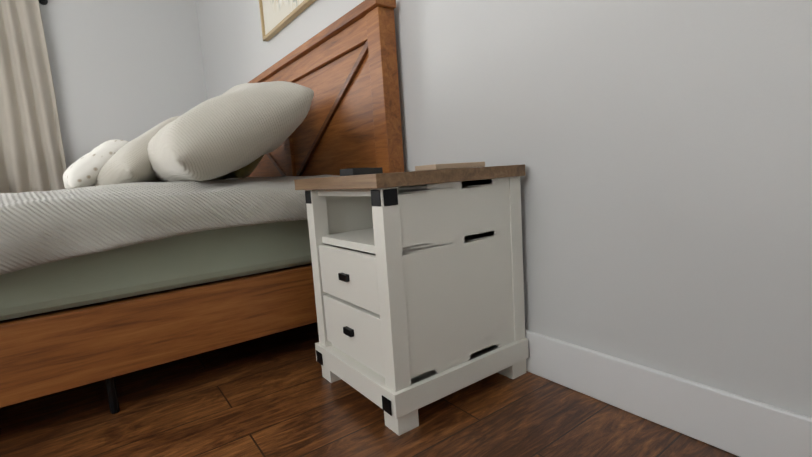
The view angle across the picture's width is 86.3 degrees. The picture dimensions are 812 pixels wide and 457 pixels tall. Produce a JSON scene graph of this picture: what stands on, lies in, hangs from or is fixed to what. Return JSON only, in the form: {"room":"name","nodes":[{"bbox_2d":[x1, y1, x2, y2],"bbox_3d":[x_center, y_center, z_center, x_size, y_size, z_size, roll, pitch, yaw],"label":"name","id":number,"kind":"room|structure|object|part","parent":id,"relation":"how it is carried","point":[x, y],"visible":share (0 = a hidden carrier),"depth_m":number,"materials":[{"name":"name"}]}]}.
{"room":"bedroom","nodes":[
{"label":"bedroom","id":0,"kind":"room"},
{"bbox_2d":[39,0,206,167],"bbox_3d":[-3.753,-0.721,2.714,4.697,2.440,0.150,-9,9,-35],"label":"wall","id":1,"kind":"structure","parent":0,"point":[128,70],"depth_m":3.59,"materials":[{"name":"white paint"}]},
{"bbox_2d":[0,0,66,192],"bbox_3d":[-3.618,-0.822,2.629,2.444,1.595,0.132,-9,9,-35],"label":"curtains","id":2,"kind":"object","parent":1,"relation":"attached to","point":[32,156],"visible":0.85,"depth_m":3.19,"materials":[{"name":"beige fabric"}]},
{"bbox_3d":[-3.676,-1.574,2.545,2.444,0.072,0.103,-9,9,-35],"label":"rod","id":3,"kind":"part","parent":2,"relation":"part of","materials":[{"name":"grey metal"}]},
{"bbox_2d":[0,322,738,456],"bbox_3d":[-2.309,0.662,1.008,4.997,0.060,4.774,-9,9,-35],"label":"floor","id":4,"kind":"structure","parent":0,"point":[278,394],"depth_m":1.10,"materials":[{"name":"brown wood"}]},
{"bbox_2d":[0,0,403,413],"bbox_3d":[-1.490,-0.138,1.778,2.240,1.225,2.100,-9,9,-35],"label":"bed","id":5,"kind":"object","parent":4,"relation":"on","point":[185,235],"visible":0.96,"depth_m":1.30,"materials":[{"name":"brown wood"}]},
{"bbox_2d":[81,115,197,207],"bbox_3d":[-1.167,-0.299,1.912,0.470,0.174,0.470,-19,33,32],"label":"pillow","id":6,"kind":"object","parent":5,"relation":"on","point":[126,162],"depth_m":1.73,"materials":[{"name":"white fabric"}]},
{"bbox_2d":[0,174,388,413],"bbox_3d":[-1.516,0.038,1.772,2.155,0.406,2.105,-9,9,-35],"label":"duvet","id":7,"kind":"object","parent":5,"relation":"on","point":[91,260],"depth_m":1.18,"materials":[{"name":"fabric"}]},
{"bbox_2d":[294,164,528,435],"bbox_3d":[0.019,0.141,1.260,0.482,0.606,0.446,-9,9,-35],"label":"nightstand","id":8,"kind":"object","parent":4,"relation":"on","point":[418,280],"visible":1,"depth_m":1.09,"materials":[{"name":"white wood"}]},
{"bbox_2d":[340,167,382,175],"bbox_3d":[-0.125,-0.162,1.230,0.044,0.020,0.150,0,8,29],"label":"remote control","id":9,"kind":"object","parent":8,"relation":"on","point":[353,171],"visible":0.94,"depth_m":1.18,"materials":[{"name":"black plastic"}]},
{"bbox_2d":[415,162,484,170],"bbox_3d":[0.121,-0.172,1.198,0.161,0.014,0.110,-8,8,-27],"label":"books","id":10,"kind":"object","parent":8,"relation":"on","point":[449,166],"visible":1,"depth_m":1.15,"materials":[{"name":"beige paper"}]},
{"bbox_2d":[196,0,811,417],"bbox_3d":[-0.439,-0.881,2.256,0.150,2.440,4.774,-9,9,-35],"label":"wall","id":11,"kind":"structure","parent":0,"point":[660,150],"depth_m":0.97,"materials":[{"name":"white paint"}]},
{"bbox_2d":[259,0,315,40],"bbox_3d":[-0.591,-1.390,2.192,0.032,0.596,0.927,-9,9,-35],"label":"picture","id":12,"kind":"object","parent":11,"relation":"attached to","point":[276,16],"visible":1,"depth_m":2.40,"materials":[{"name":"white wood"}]},
{"bbox_2d":[525,329,811,456],"bbox_3d":[-0.430,0.276,2.351,0.017,0.125,4.410,-9,9,-35],"label":"baseboard","id":13,"kind":"structure","parent":11,"relation":"attached to","point":[735,424],"depth_m":0.93,"materials":[{"name":"white wood"}]}
]}

